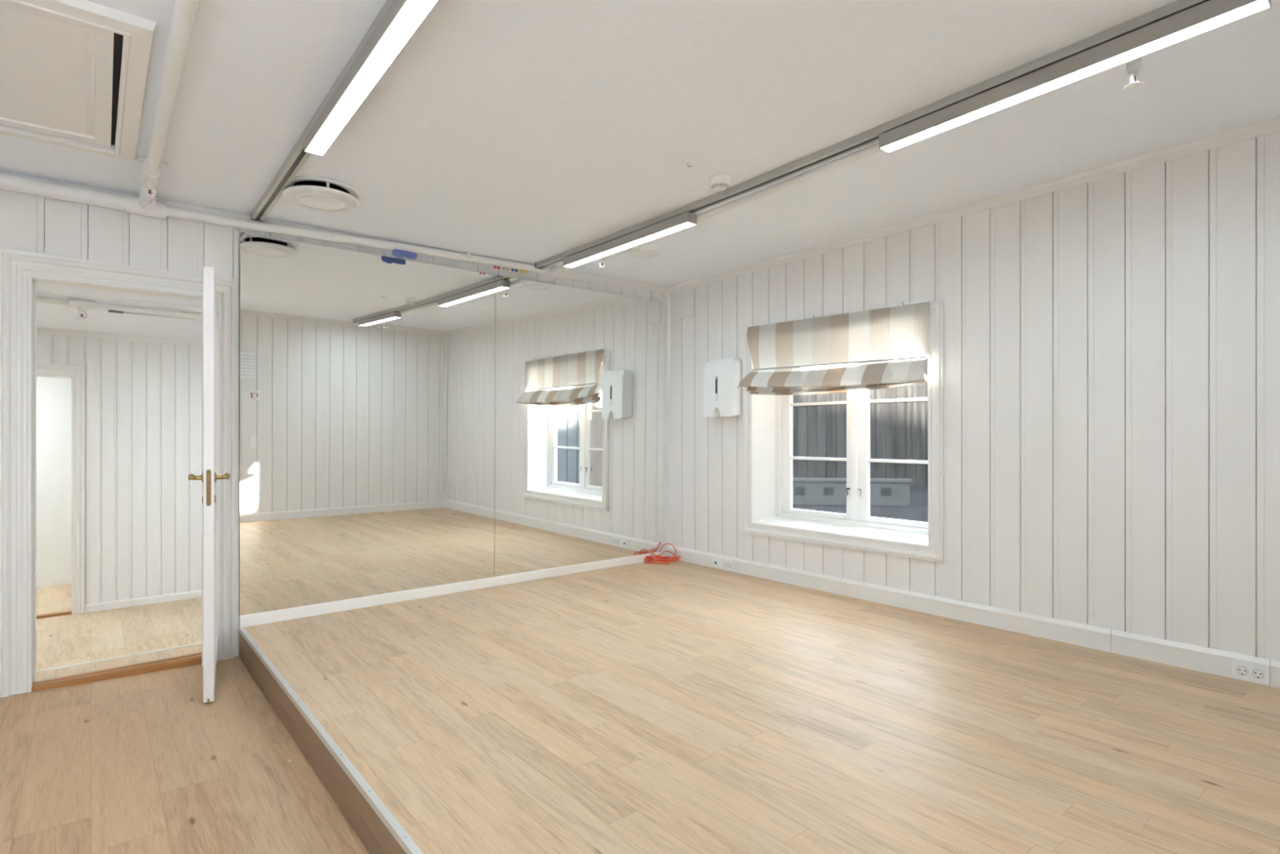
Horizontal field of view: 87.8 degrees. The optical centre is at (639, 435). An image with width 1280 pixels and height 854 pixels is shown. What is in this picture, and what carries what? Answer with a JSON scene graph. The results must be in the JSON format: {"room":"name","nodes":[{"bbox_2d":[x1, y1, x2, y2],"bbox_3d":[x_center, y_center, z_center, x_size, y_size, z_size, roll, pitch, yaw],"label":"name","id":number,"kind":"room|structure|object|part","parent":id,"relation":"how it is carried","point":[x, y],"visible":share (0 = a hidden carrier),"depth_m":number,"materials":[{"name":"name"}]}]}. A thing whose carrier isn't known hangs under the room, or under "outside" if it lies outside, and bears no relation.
{"room":"exercise studio","nodes":[
{"label":"exercise studio","id":0,"kind":"room"},
{"bbox_2d":[35,376,71,581],"bbox_3d":[-6.381,0.335,6.626,3.000,2.440,0.001,0,0,-40],"label":"wall","id":1,"kind":"structure","parent":0,"point":[53,394],"depth_m":6.88,"materials":[{"name":"paint"}]},
{"bbox_2d":[35,577,71,586],"bbox_3d":[-6.376,1.525,6.620,3.000,0.060,0.017,0,0,-40],"label":"baseboard","id":2,"kind":"structure","parent":1,"relation":"attached to","point":[64,580],"depth_m":6.88,"materials":[{"name":"paint"}]},
{"bbox_2d":[35,583,71,610],"bbox_3d":[-5.898,1.555,6.056,3.000,0.001,1.496,0,0,-40],"label":"floor","id":3,"kind":"structure","parent":0,"point":[52,597],"depth_m":6.38,"materials":[{"name":"brown wood"}]},
{"bbox_2d":[35,606,71,614],"bbox_3d":[-5.245,1.542,5.497,0.832,0.065,0.240,0,0,-40],"label":"threshold","id":4,"kind":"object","parent":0,"point":[68,608],"depth_m":5.73,"materials":[{"name":"brown wood"}]},
{"bbox_2d":[35,597,201,671],"bbox_3d":[-3.861,1.515,4.582,4.200,0.001,2.826,0,0,-40],"label":"floor","id":5,"kind":"structure","parent":0,"point":[86,637],"depth_m":5.11,"materials":[{"name":"brown wood"}]},
{"bbox_2d":[35,282,201,340],"bbox_3d":[-3.861,-0.883,4.582,4.200,0.001,2.826,0,0,-40],"label":"ceiling","id":6,"kind":"structure","parent":0,"point":[49,316],"depth_m":4.98,"materials":[{"name":"paint"}]},
{"bbox_2d":[35,295,201,319],"bbox_3d":[-3.652,-0.853,4.297,0.056,0.056,4.070,0,0,44],"label":"ceiling pipe","id":7,"kind":"object","parent":6,"relation":"attached to","point":[75,303],"visible":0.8,"depth_m":4.42,"materials":[{"name":"metal"}]},
{"bbox_2d":[75,306,88,319],"bbox_3d":[-3.628,-0.798,4.322,0.061,0.101,0.061,0,0,-40],"label":"sprinkler","id":8,"kind":"object","parent":7,"relation":"attached to","point":[82,309],"visible":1,"depth_m":4.31,"materials":[{"name":"paint"}]},
{"bbox_2d":[77,306,86,313],"bbox_3d":[-3.628,-0.820,4.322,0.046,0.058,0.045,0,0,-40],"label":"socket","id":9,"kind":"object","parent":8,"relation":"attached to","point":[82,309],"depth_m":4.31,"materials":[{"name":"paint"}]},
{"bbox_2d":[35,291,201,307],"bbox_3d":[-3.547,-0.879,4.211,3.828,0.008,0.020,0,0,-34],"label":"trim","id":10,"kind":"structure","parent":6,"relation":"attached to","point":[38,292],"depth_m":4.31,"materials":[{"name":"paint"}]},
{"bbox_2d":[108,310,199,319],"bbox_3d":[-2.993,-0.862,5.058,1.645,0.038,0.066,0,0,-39],"label":"track","id":11,"kind":"object","parent":6,"relation":"attached to","point":[109,311],"visible":0.1,"depth_m":4.65,"materials":[{"name":"metal"}]},
{"bbox_3d":[-2.993,-0.864,5.058,1.621,0.035,0.060,0,0,-39],"label":"rail","id":12,"kind":"part","parent":11,"relation":"part of","materials":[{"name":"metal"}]},
{"bbox_2d":[35,333,203,611],"bbox_3d":[-4.781,0.316,5.667,4.200,2.398,0.020,0,0,-40],"label":"wall","id":13,"kind":"structure","parent":0,"point":[144,514],"depth_m":5.92,"materials":[{"name":"paint"}]},
{"bbox_2d":[35,364,84,618],"bbox_3d":[-5.216,0.489,5.462,1.006,2.153,0.330,0,0,-40],"label":"door frame","id":14,"kind":"structure","parent":13,"relation":"in","point":[77,373],"depth_m":5.64,"materials":[{"name":"paint"}]},
{"bbox_2d":[35,327,201,346],"bbox_3d":[-4.768,-0.858,5.651,4.200,0.050,0.024,0,0,-40],"label":"trim","id":15,"kind":"structure","parent":13,"relation":"attached to","point":[38,331],"depth_m":5.81,"materials":[{"name":"paint"}]},
{"bbox_2d":[85,590,201,612],"bbox_3d":[-3.954,1.482,6.345,2.060,0.065,0.016,0,0,-40],"label":"baseboard","id":16,"kind":"structure","parent":13,"relation":"attached to","point":[197,593],"depth_m":5.92,"materials":[{"name":"paint"}]},
{"bbox_2d":[0,644,370,853],"bbox_3d":[-1.686,1.277,1.573,2.185,0.076,4.946,0,0,-40],"label":"floor","id":17,"kind":"structure","parent":0,"point":[140,763],"depth_m":2.52,"materials":[{"name":"brown wood"}]},
{"bbox_2d":[35,642,201,671],"bbox_3d":[-2.910,1.265,3.768,1.271,0.030,0.015,0,0,-40],"label":"trim","id":18,"kind":"structure","parent":17,"relation":"attached to","point":[200,642],"depth_m":3.73,"materials":[{"name":"paint"}]},
{"bbox_2d":[0,189,662,656],"bbox_3d":[-1.830,-0.002,4.310,5.448,2.674,0.026,0,0,-40],"label":"wall","id":19,"kind":"structure","parent":0,"point":[28,223],"depth_m":3.57,"materials":[{"name":"paint"}]},
{"bbox_2d":[233,230,239,631],"bbox_3d":[-2.342,-0.025,3.855,0.027,2.320,0.011,0,0,-40],"label":"trim","id":20,"kind":"structure","parent":19,"relation":"attached to","point":[236,233],"depth_m":3.85,"materials":[{"name":"paint"}]},
{"bbox_2d":[0,171,667,293],"bbox_3d":[-1.815,-1.269,4.294,5.450,0.140,0.025,0,0,-40],"label":"trim","id":21,"kind":"structure","parent":19,"relation":"attached to","point":[565,274],"depth_m":4.28,"materials":[{"name":"paint"}]},
{"bbox_2d":[239,231,495,616],"bbox_3d":[-1.695,-0.065,4.376,1.630,2.228,0.026,0,0,-40],"label":"mirror panel","id":22,"kind":"object","parent":19,"relation":"attached to","point":[367,380],"visible":1,"depth_m":4.29,"materials":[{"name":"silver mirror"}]},
{"bbox_2d":[391,248,417,259],"bbox_3d":[-1.580,-1.181,4.402,0.160,0.048,0.161,0,0,-40],"label":"holder","id":23,"kind":"object","parent":19,"relation":"attached to","point":[397,253],"visible":1,"depth_m":4.34,"materials":[{"name":"blue plastic"}]},
{"bbox_2d":[239,551,663,627],"bbox_3d":[-1.060,1.082,4.924,3.308,0.066,0.036,0,0,-40],"label":"baseboard","id":24,"kind":"structure","parent":19,"relation":"attached to","point":[251,620],"depth_m":4.55,"materials":[{"name":"beige paint"}]},
{"bbox_2d":[496,266,508,271],"bbox_3d":[-1.019,-1.208,4.878,0.048,0.024,0.158,0,0,-40],"label":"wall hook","id":25,"kind":"object","parent":19,"relation":"attached to","point":[504,268],"visible":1,"depth_m":4.83,"materials":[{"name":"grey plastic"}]},
{"bbox_2d":[520,271,534,275],"bbox_3d":[-0.856,-1.213,5.017,0.048,0.024,0.158,0,0,-40],"label":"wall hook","id":26,"kind":"object","parent":19,"relation":"attached to","point":[529,272],"visible":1,"depth_m":4.97,"materials":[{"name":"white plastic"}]},
{"bbox_2d":[493,275,664,577],"bbox_3d":[-0.430,-0.073,5.449,1.680,2.245,0.028,0,0,-40],"label":"mirror panel","id":27,"kind":"object","parent":19,"relation":"attached to","point":[579,373],"visible":1,"depth_m":5.37,"materials":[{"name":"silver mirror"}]},
{"bbox_2d":[662,546,666,556],"bbox_3d":[0.218,1.062,6.019,0.058,0.105,0.018,0,0,-40],"label":"trim","id":28,"kind":"structure","parent":19,"relation":"attached to","point":[664,548],"depth_m":6.01,"materials":[{"name":"paint"}]},
{"bbox_2d":[662,293,668,556],"bbox_3d":[0.232,-0.085,6.033,0.071,2.400,0.014,0,0,-40],"label":"trim","id":29,"kind":"structure","parent":19,"relation":"attached to","point":[664,296],"depth_m":6.03,"materials":[{"name":"paint"}]},
{"bbox_2d":[0,0,1279,287],"bbox_3d":[-0.374,-1.330,2.549,5.450,0.160,4.780,0,0,-40],"label":"ceiling","id":30,"kind":"structure","parent":0,"point":[526,131],"depth_m":2.76,"materials":[{"name":"paint"}]},
{"bbox_2d":[0,0,156,160],"bbox_3d":[-2.369,-1.284,2.252,1.108,0.078,1.231,0,0,-40],"label":"ceiling hatch","id":31,"kind":"object","parent":30,"relation":"attached to","point":[74,73],"visible":1,"depth_m":2.38,"materials":[{"name":"paint"}]},
{"bbox_3d":[-2.369,-1.292,2.246,0.928,0.053,1.049,0,0,-40],"label":"hatch panel","id":32,"kind":"part","parent":31,"relation":"part of","materials":[{"name":"paint"}]},
{"bbox_2d":[134,0,198,204],"bbox_3d":[-1.182,-1.288,1.772,0.125,0.173,4.511,0,0,-40],"label":"ceiling pipe","id":33,"kind":"object","parent":30,"relation":"attached to","point":[184,11],"visible":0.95,"depth_m":2.39,"materials":[{"name":"metal"}]},
{"bbox_2d":[143,181,156,199],"bbox_3d":[-2.347,-1.186,3.183,0.052,0.101,0.052,0,0,-40],"label":"sprinkler","id":34,"kind":"object","parent":33,"relation":"attached to","point":[149,185],"visible":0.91,"depth_m":3.18,"materials":[{"name":"paint"}]},
{"bbox_2d":[145,181,155,189],"bbox_3d":[-2.347,-1.207,3.183,0.038,0.058,0.037,0,0,-40],"label":"socket","id":35,"kind":"object","parent":34,"relation":"attached to","point":[149,185],"depth_m":3.17,"materials":[{"name":"paint"}]},
{"bbox_2d":[0,173,555,272],"bbox_3d":[-2.270,-1.239,3.829,4.134,0.148,0.138,0,0,-40],"label":"pipe","id":36,"kind":"object","parent":30,"relation":"attached to","point":[129,204],"visible":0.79,"depth_m":3.67,"materials":[{"name":"metal"}]},
{"bbox_2d":[282,176,359,212],"bbox_3d":[-1.682,-1.262,3.512,0.370,0.066,0.370,0,0,-40],"label":"ceiling vent","id":37,"kind":"object","parent":30,"relation":"in","point":[318,193],"visible":0.97,"depth_m":3.45,"materials":[{"name":"white plastic"}]},
{"bbox_2d":[250,0,393,222],"bbox_3d":[-0.824,-1.321,2.145,0.064,0.152,4.430,0,0,-39],"label":"track","id":38,"kind":"object","parent":30,"relation":"attached to","point":[297,157],"visible":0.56,"depth_m":3.10,"materials":[{"name":"metal"}]},
{"bbox_2d":[304,0,439,155],"bbox_3d":[-0.933,-1.260,2.278,0.076,0.072,1.476,0,-2,-39],"label":"lamp","id":39,"kind":"object","parent":38,"relation":"attached to","point":[402,19],"visible":1,"depth_m":2.23,"materials":[{"name":"white plastic"}]},
{"bbox_2d":[617,245,639,253],"bbox_3d":[-0.099,-1.310,4.689,0.200,0.015,0.200,0,0,-40],"label":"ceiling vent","id":40,"kind":"object","parent":30,"relation":"in","point":[632,250],"visible":0.56,"depth_m":4.71,"materials":[{"name":"white plastic"}]},
{"bbox_2d":[628,250,658,259],"bbox_3d":[0.029,-1.317,4.872,0.224,0.015,0.224,0,0,-40],"label":"ceiling vent","id":41,"kind":"object","parent":30,"relation":"in","point":[641,255],"visible":0.98,"depth_m":4.85,"materials":[{"name":"white plastic"}]},
{"bbox_2d":[549,142,882,274],"bbox_3d":[0.756,-1.301,3.372,0.040,0.134,4.511,0,0,-40],"label":"ceiling pipe","id":42,"kind":"object","parent":30,"relation":"attached to","point":[873,148],"visible":0.35,"depth_m":3.35,"materials":[{"name":"paint"}]},
{"bbox_2d":[598,256,605,269],"bbox_3d":[-0.268,-1.220,4.667,0.061,0.101,0.052,0,0,-40],"label":"sprinkler","id":43,"kind":"object","parent":42,"relation":"attached to","point":[602,260],"visible":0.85,"depth_m":4.66,"materials":[{"name":"paint"}]},
{"bbox_2d":[600,256,604,262],"bbox_3d":[-0.271,-1.241,4.665,0.054,0.058,0.037,0,0,-40],"label":"socket","id":44,"kind":"object","parent":43,"relation":"attached to","point":[602,260],"depth_m":4.66,"materials":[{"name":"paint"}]},
{"bbox_2d":[709,173,730,191],"bbox_3d":[0.412,-1.290,3.419,0.108,0.062,0.108,0,0,-40],"label":"smoke detector","id":45,"kind":"object","parent":30,"relation":"attached to","point":[719,183],"visible":1,"depth_m":3.38,"materials":[{"name":"white plastic"}]},
{"bbox_2d":[534,0,1208,269],"bbox_3d":[0.627,-1.332,3.428,0.064,0.129,4.301,0,0,-41],"label":"track","id":46,"kind":"object","parent":30,"relation":"attached to","point":[872,135],"visible":0.86,"depth_m":2.88,"materials":[{"name":"metal"}]},
{"bbox_2d":[563,211,696,267],"bbox_3d":[-0.111,-1.244,4.290,0.075,0.071,1.260,0,0,-41],"label":"lamp","id":47,"kind":"object","parent":46,"relation":"attached to","point":[686,220],"visible":1,"depth_m":4.17,"materials":[{"name":"white plastic"}]},
{"bbox_2d":[879,0,1271,152],"bbox_3d":[1.469,-1.302,2.445,0.075,0.111,1.237,0,0,-41],"label":"lamp","id":48,"kind":"object","parent":46,"relation":"attached to","point":[1208,15],"visible":1,"depth_m":2.32,"materials":[{"name":"white plastic"}]},
{"bbox_2d":[1123,56,1144,90],"bbox_3d":[1.721,-1.289,2.337,0.160,0.101,0.061,0,0,-40],"label":"sprinkler","id":49,"kind":"object","parent":30,"relation":"attached to","point":[1133,67],"visible":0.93,"depth_m":2.35,"materials":[{"name":"paint"}]},
{"bbox_2d":[1125,56,1142,76],"bbox_3d":[1.718,-1.311,2.334,0.153,0.058,0.045,0,0,-40],"label":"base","id":50,"kind":"object","parent":49,"relation":"attached to","point":[1133,67],"depth_m":2.35,"materials":[{"name":"paint"}]},
{"bbox_2d":[238,559,1279,853],"bbox_3d":[0.442,1.213,3.171,3.400,0.204,4.700,0,0,-40],"label":"floor","id":51,"kind":"structure","parent":0,"point":[677,707],"depth_m":2.50,"materials":[{"name":"brown wood"}]},
{"bbox_2d":[643,542,681,564],"bbox_3d":[0.206,1.041,5.818,0.334,0.144,0.240,0,0,-40],"label":"extension cord","id":52,"kind":"object","parent":51,"relation":"on","point":[660,558],"visible":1,"depth_m":5.81,"materials":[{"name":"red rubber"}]},
{"bbox_2d":[668,131,1279,661],"bbox_3d":[1.760,-0.148,4.260,0.020,2.525,4.700,0,0,-40],"label":"wall","id":53,"kind":"structure","parent":0,"point":[1112,344],"depth_m":3.52,"materials":[{"name":"paint"}]},
{"bbox_2d":[680,293,694,328],"bbox_3d":[0.416,-1.090,5.858,0.017,0.291,0.176,0,0,-40],"label":"junction box cover","id":54,"kind":"object","parent":53,"relation":"attached to","point":[686,302],"visible":1,"depth_m":5.85,"materials":[{"name":"paint"}]},
{"bbox_2d":[713,557,721,568],"bbox_3d":[0.646,1.065,5.550,0.006,0.076,0.097,0,0,-40],"label":"outlet","id":55,"kind":"object","parent":53,"relation":"attached to","point":[717,562],"visible":1,"depth_m":5.54,"materials":[{"name":"white plastic"}]},
{"bbox_2d":[703,358,742,417],"bbox_3d":[0.668,-0.384,5.458,0.130,0.473,0.336,0,0,-40],"label":"dispenser","id":56,"kind":"object","parent":53,"relation":"attached to","point":[722,393],"visible":1,"depth_m":5.37,"materials":[{"name":"white plastic"}]},
{"bbox_2d":[722,559,733,570],"bbox_3d":[0.721,1.065,5.458,0.007,0.082,0.115,0,0,-40],"label":"wall socket","id":57,"kind":"object","parent":53,"relation":"attached to","point":[726,564],"visible":1,"depth_m":5.46,"materials":[{"name":"white plastic"}]},
{"bbox_2d":[742,300,944,562],"bbox_3d":[1.488,-0.022,4.839,0.391,1.617,1.632,0,0,-40],"label":"window","id":58,"kind":"structure","parent":53,"relation":"in","point":[767,510],"depth_m":4.90,"materials":[{"name":"paint"}]},
{"bbox_3d":[1.384,-0.032,5.195,0.048,1.323,0.651,0,0,-40],"label":"sash","id":59,"kind":"part","parent":58,"relation":"part of","materials":[{"name":"paint"}]},
{"bbox_2d":[738,299,930,395],"bbox_3d":[1.297,-0.579,4.671,0.118,0.575,1.517,0,0,-40],"label":"blind","id":60,"kind":"object","parent":58,"relation":"attached to","point":[888,346],"visible":1,"depth_m":4.59,"materials":[{"name":"fabric"}]},
{"bbox_3d":[1.327,-0.498,4.671,0.011,0.039,1.395,0,0,-40],"label":"rod","id":61,"kind":"part","parent":60,"relation":"part of","materials":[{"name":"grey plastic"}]},
{"bbox_3d":[1.327,-0.673,4.703,0.019,0.368,1.498,0,0,-40],"label":"fabric panel","id":62,"kind":"part","parent":60,"relation":"part of","materials":[{"name":"fabric"}]},
{"bbox_3d":[1.469,0.694,4.824,0.290,0.052,1.440,0,0,-40],"label":"sill","id":63,"kind":"part","parent":58,"relation":"part of","materials":[{"name":"paint"}]},
{"bbox_3d":[1.605,-0.032,4.936,0.087,1.407,1.440,0,0,-40],"label":"frame","id":64,"kind":"part","parent":58,"relation":"part of","materials":[{"name":"paint"}]},
{"bbox_3d":[1.823,-0.032,4.664,0.048,1.323,0.646,0,0,-40],"label":"sash","id":65,"kind":"part","parent":58,"relation":"part of","materials":[{"name":"paint"}]},
{"bbox_2d":[667,117,1279,293],"bbox_3d":[1.743,-1.347,4.246,0.024,0.125,4.700,0,0,-40],"label":"trim","id":66,"kind":"structure","parent":53,"relation":"attached to","point":[1272,126],"depth_m":3.73,"materials":[{"name":"paint"}]},
{"bbox_2d":[668,545,1279,688],"bbox_3d":[1.752,1.058,4.234,0.026,0.114,4.668,0,0,-40],"label":"baseboard","id":67,"kind":"structure","parent":53,"relation":"attached to","point":[1186,655],"depth_m":3.77,"materials":[{"name":"paint"}]},
{"bbox_2d":[1231,659,1269,684],"bbox_3d":[2.753,1.069,2.998,0.007,0.080,0.126,0,0,-40],"label":"wall socket","id":68,"kind":"object","parent":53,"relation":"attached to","point":[1240,669],"visible":1,"depth_m":3.00,"materials":[{"name":"white plastic"}]},
{"bbox_2d":[1237,666,1247,674],"bbox_3d":[2.734,1.069,3.017,0.001,0.034,0.034,0,0,-40],"label":"outlet","id":69,"kind":"object","parent":68,"relation":"attached to","point":[1241,670],"depth_m":3.02,"materials":[{"name":"white plastic"}]},
{"bbox_2d":[1253,670,1263,677],"bbox_3d":[2.768,1.069,2.976,0.001,0.034,0.034,0,0,-40],"label":"outlet","id":70,"kind":"object","parent":68,"relation":"attached to","point":[1256,673],"depth_m":2.98,"materials":[{"name":"white plastic"}]},
{"label":"wall","id":71,"kind":"structure","parent":0,"visible":0},
{"bbox_2d":[0,248,234,702],"bbox_3d":[-2.534,0.206,3.298,0.985,2.217,0.854,0,0,-40],"label":"door","id":72,"kind":"structure","parent":71,"relation":"in","point":[20,271],"depth_m":3.27,"materials":[{"name":"paint"}]},
{"bbox_3d":[-2.155,0.205,3.224,0.066,0.052,0.143,0,0,-32],"label":"lever handle","id":73,"kind":"part","parent":72,"relation":"part of","materials":[{"name":"gold metal"}]},
{"bbox_3d":[-2.262,-0.200,3.453,0.007,0.944,0.501,0,0,-32],"label":"panel moulding","id":74,"kind":"part","parent":72,"relation":"part of","materials":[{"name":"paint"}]},
{"bbox_3d":[-2.262,0.800,3.453,0.007,0.664,0.501,0,0,-32],"label":"panel moulding","id":75,"kind":"part","parent":72,"relation":"part of","materials":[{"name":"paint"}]},
{"bbox_3d":[-2.050,0.250,3.160,0.020,0.174,0.003,0,0,-32],"label":"lock plate","id":76,"kind":"part","parent":72,"relation":"part of","materials":[{"name":"gold metal"}]},
{"bbox_3d":[-2.217,-0.200,3.480,0.007,0.944,0.501,0,0,-32],"label":"panel moulding","id":77,"kind":"part","parent":72,"relation":"part of","materials":[{"name":"paint"}]},
{"bbox_3d":[-2.217,0.800,3.480,0.007,0.664,0.501,0,0,-32],"label":"panel moulding","id":78,"kind":"part","parent":72,"relation":"part of","materials":[{"name":"paint"}]},
{"bbox_3d":[-2.061,0.205,3.282,0.066,0.052,0.143,0,0,-32],"label":"lever handle","id":79,"kind":"part","parent":72,"relation":"part of","materials":[{"name":"gold metal"}]},
{"label":"outside","id":80,"kind":"structure","parent":0,"visible":0},
{"bbox_2d":[792,487,928,522],"bbox_3d":[17.159,1.565,32.994,59.640,0.001,100.000,0,0,-40],"label":"ground","id":81,"kind":"structure","parent":80,"point":[917,510],"depth_m":14.07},
{"bbox_2d":[792,477,912,506],"bbox_3d":[3.682,1.270,15.049,4.700,0.590,0.320,0,0,7],"label":"wall","id":82,"kind":"structure","parent":81,"relation":"on","point":[806,491],"depth_m":14.83,"materials":[{"name":"grey concrete"}]},
{"bbox_2d":[792,357,928,487],"bbox_3d":[3.708,-1.755,20.847,26.700,6.640,12.500,0,0,7],"label":"house","id":83,"kind":"structure","parent":81,"relation":"on","point":[899,430],"depth_m":20.11,"materials":[{"name":"wood"}]}
]}

